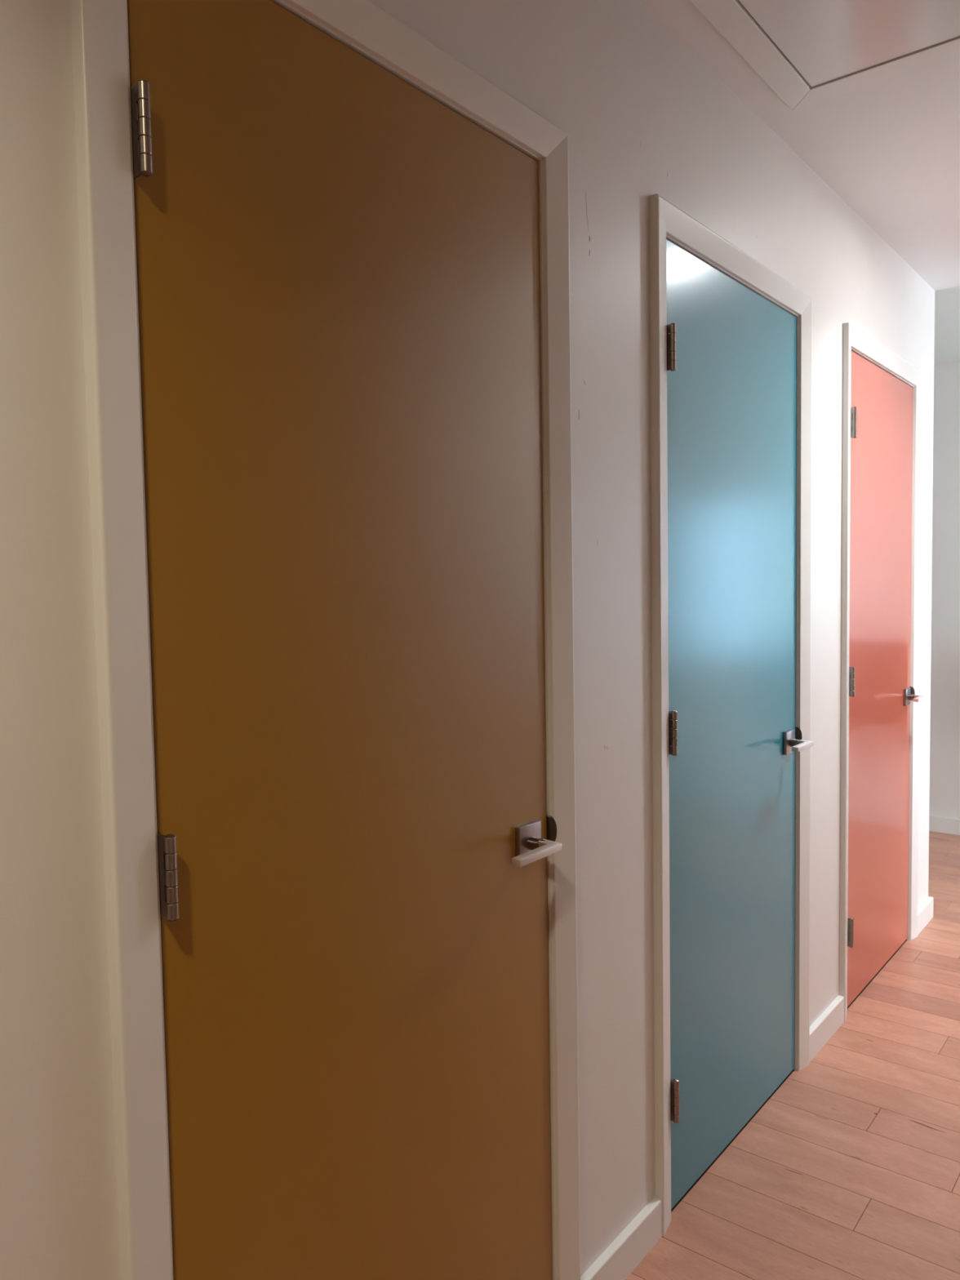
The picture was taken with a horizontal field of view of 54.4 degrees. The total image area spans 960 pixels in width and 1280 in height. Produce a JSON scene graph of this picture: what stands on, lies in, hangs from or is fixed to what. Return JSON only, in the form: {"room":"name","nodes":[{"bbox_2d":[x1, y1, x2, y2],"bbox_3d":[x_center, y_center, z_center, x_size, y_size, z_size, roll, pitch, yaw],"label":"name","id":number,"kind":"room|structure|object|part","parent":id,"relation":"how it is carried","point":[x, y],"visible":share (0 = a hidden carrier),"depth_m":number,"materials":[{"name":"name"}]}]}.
{"room":"hallway","nodes":[
{"label":"hallway","id":0,"kind":"room"},
{"bbox_2d":[0,0,934,1279],"bbox_3d":[-0.287,0.056,1.173,0.121,2.458,6.468,2,4,38],"label":"wall","id":1,"kind":"structure","parent":0,"point":[642,115],"depth_m":1.65,"materials":[{"name":"paint"}]},
{"bbox_2d":[70,0,580,1279],"bbox_3d":[-0.157,0.222,1.329,0.139,2.104,0.865,2,4,38],"label":"door frame","id":2,"kind":"structure","parent":1,"relation":"attached to","point":[99,28],"depth_m":0.98,"materials":[{"name":"paint"}]},
{"bbox_3d":[-0.361,0.245,0.976,0.019,2.104,0.055,2,4,38],"label":"casing","id":3,"kind":"part","parent":2,"relation":"part of","materials":[{"name":"paint"}]},
{"bbox_3d":[-0.126,-0.799,1.234,0.019,0.055,0.865,2,4,38],"label":"head casing","id":4,"kind":"part","parent":2,"relation":"part of","materials":[{"name":"paint"}]},
{"bbox_3d":[0.110,0.326,1.602,0.045,0.058,0.006,1,4,30],"label":"strike plate","id":5,"kind":"part","parent":2,"relation":"part of","materials":[{"name":"grey metal"}]},
{"bbox_3d":[0.142,0.202,1.608,0.019,2.104,0.055,2,4,38],"label":"casing","id":6,"kind":"part","parent":2,"relation":"part of","materials":[{"name":"paint"}]},
{"bbox_2d":[127,0,562,1279],"bbox_3d":[-0.105,0.251,1.289,0.105,2.035,0.744,2,4,38],"label":"door","id":7,"kind":"structure","parent":1,"relation":"in","point":[338,266],"depth_m":1.21,"materials":[{"name":"paint"}]},
{"bbox_3d":[0.080,0.334,1.545,0.010,0.060,0.060,2,4,38],"label":"rose plate","id":8,"kind":"part","parent":7,"relation":"part of","materials":[{"name":"silver metal"}]},
{"bbox_3d":[0.083,0.336,1.476,0.040,0.012,0.119,2,4,38],"label":"lever","id":9,"kind":"part","parent":7,"relation":"part of","materials":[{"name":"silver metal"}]},
{"bbox_2d":[580,1195,662,1279],"bbox_3d":[0.273,1.201,1.810,0.016,0.081,0.314,2,4,38],"label":"baseboard","id":10,"kind":"structure","parent":1,"relation":"attached to","point":[628,1249],"depth_m":1.83,"materials":[{"name":"paint"}]},
{"bbox_2d":[648,193,812,1235],"bbox_3d":[0.580,0.158,2.253,0.139,2.104,0.872,2,4,38],"label":"door frame","id":11,"kind":"structure","parent":1,"relation":"attached to","point":[668,221],"depth_m":1.94,"materials":[{"name":"paint"}]},
{"bbox_3d":[0.372,0.181,1.897,0.019,2.104,0.055,2,4,38],"label":"casing","id":12,"kind":"part","parent":11,"relation":"part of","materials":[{"name":"paint"}]},
{"bbox_3d":[0.610,-0.864,2.158,0.019,0.055,0.872,2,4,38],"label":"head casing","id":13,"kind":"part","parent":11,"relation":"part of","materials":[{"name":"paint"}]},
{"bbox_3d":[0.849,0.261,2.529,0.045,0.058,0.006,1,4,30],"label":"strike plate","id":14,"kind":"part","parent":11,"relation":"part of","materials":[{"name":"grey metal"}]},
{"bbox_3d":[0.881,0.137,2.535,0.019,2.104,0.055,2,4,38],"label":"casing","id":15,"kind":"part","parent":11,"relation":"part of","materials":[{"name":"paint"}]},
{"bbox_2d":[666,239,813,1208],"bbox_3d":[0.630,0.186,2.212,0.105,2.035,0.755,2,4,38],"label":"door","id":16,"kind":"structure","parent":1,"relation":"in","point":[731,351],"depth_m":2.17,"materials":[{"name":"teal paint"}]},
{"bbox_3d":[0.818,0.270,2.471,0.010,0.060,0.060,2,4,38],"label":"rose plate","id":17,"kind":"part","parent":16,"relation":"part of","materials":[{"name":"silver metal"}]},
{"bbox_3d":[0.822,0.272,2.403,0.040,0.012,0.119,2,4,38],"label":"lever","id":18,"kind":"part","parent":16,"relation":"part of","materials":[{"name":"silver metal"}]},
{"bbox_2d":[808,995,844,1062],"bbox_3d":[1.010,1.137,2.736,0.016,0.081,0.312,2,4,38],"label":"baseboard","id":19,"kind":"structure","parent":1,"relation":"attached to","point":[830,1020],"depth_m":2.73,"materials":[{"name":"paint"}]},
{"bbox_2d":[839,322,923,1022],"bbox_3d":[1.315,0.094,3.176,0.139,2.104,0.869,2,4,38],"label":"door frame","id":20,"kind":"structure","parent":1,"relation":"attached to","point":[854,340],"depth_m":2.99,"materials":[{"name":"paint"}]},
{"bbox_3d":[1.109,0.117,2.821,0.019,2.104,0.055,2,4,38],"label":"casing","id":21,"kind":"part","parent":20,"relation":"part of","materials":[{"name":"paint"}]},
{"bbox_3d":[1.345,-0.928,3.081,0.019,0.055,0.869,2,4,38],"label":"head casing","id":22,"kind":"part","parent":20,"relation":"part of","materials":[{"name":"paint"}]},
{"bbox_3d":[1.583,0.197,3.451,0.045,0.058,0.006,1,4,30],"label":"strike plate","id":23,"kind":"part","parent":20,"relation":"part of","materials":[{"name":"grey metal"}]},
{"bbox_3d":[1.615,0.073,3.457,0.019,2.104,0.055,2,4,38],"label":"casing","id":24,"kind":"part","parent":20,"relation":"part of","materials":[{"name":"paint"}]},
{"bbox_2d":[847,351,926,1006],"bbox_3d":[1.366,0.122,3.135,0.105,2.035,0.751,2,4,38],"label":"door","id":25,"kind":"structure","parent":1,"relation":"in","point":[880,696],"depth_m":3.12,"materials":[{"name":"pink paint"}]},
{"bbox_3d":[1.553,0.206,3.393,0.010,0.060,0.060,2,4,38],"label":"rose plate","id":26,"kind":"part","parent":25,"relation":"part of","materials":[{"name":"silver metal"}]},
{"bbox_3d":[1.556,0.208,3.325,0.040,0.012,0.119,2,4,38],"label":"lever","id":27,"kind":"part","parent":25,"relation":"part of","materials":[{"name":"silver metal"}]},
{"bbox_2d":[625,831,959,1279],"bbox_3d":[0.279,1.284,1.765,7.560,0.080,8.287,2,4,38],"label":"floor","id":28,"kind":"structure","parent":0,"point":[850,1170],"depth_m":2.18,"materials":[{"name":"brown wood"}]},
{"bbox_2d":[640,0,959,364],"bbox_3d":[0.216,-1.257,1.584,5.340,0.100,8.119,2,4,38],"label":"ceiling","id":29,"kind":"structure","parent":0,"point":[889,148],"depth_m":2.38,"materials":[{"name":"paint"}]},
{"bbox_2d":[689,0,959,110],"bbox_3d":[0.598,-1.192,1.302,0.889,0.014,1.538,2,4,38],"label":"ceiling hatch","id":30,"kind":"object","parent":29,"relation":"attached to","point":[808,52],"visible":1,"depth_m":1.90,"materials":[{"name":"paint"}]},
{"bbox_3d":[0.599,-1.192,1.302,0.752,0.008,1.402,2,4,38],"label":"hatch panel","id":31,"kind":"part","parent":30,"relation":"part of","materials":[{"name":"paint"}]},
{"bbox_2d":[928,360,959,818],"bbox_3d":[2.726,-0.204,4.779,5.100,2.473,0.120,2,4,38],"label":"wall","id":32,"kind":"structure","parent":0,"point":[944,723],"depth_m":4.92,"materials":[{"name":"paint"}]},
{"bbox_2d":[928,814,959,835],"bbox_3d":[2.703,0.991,4.793,5.100,0.085,0.016,2,4,38],"label":"baseboard","id":33,"kind":"structure","parent":32,"relation":"attached to","point":[939,824],"depth_m":4.97,"materials":[{"name":"paint"}]},
{"bbox_3d":[0.709,-0.144,4.429,2.380,2.458,0.120,2,4,38],"label":"wall","id":34,"kind":"structure","parent":0,"visible":0},
{"bbox_2d":[917,896,933,934],"bbox_3d":[1.375,1.065,3.916,0.916,0.081,0.256,2,4,38],"label":"baseboard","id":35,"kind":"structure","parent":34,"relation":"attached to","point":[925,912],"depth_m":3.63,"materials":[{"name":"paint"}]}
]}

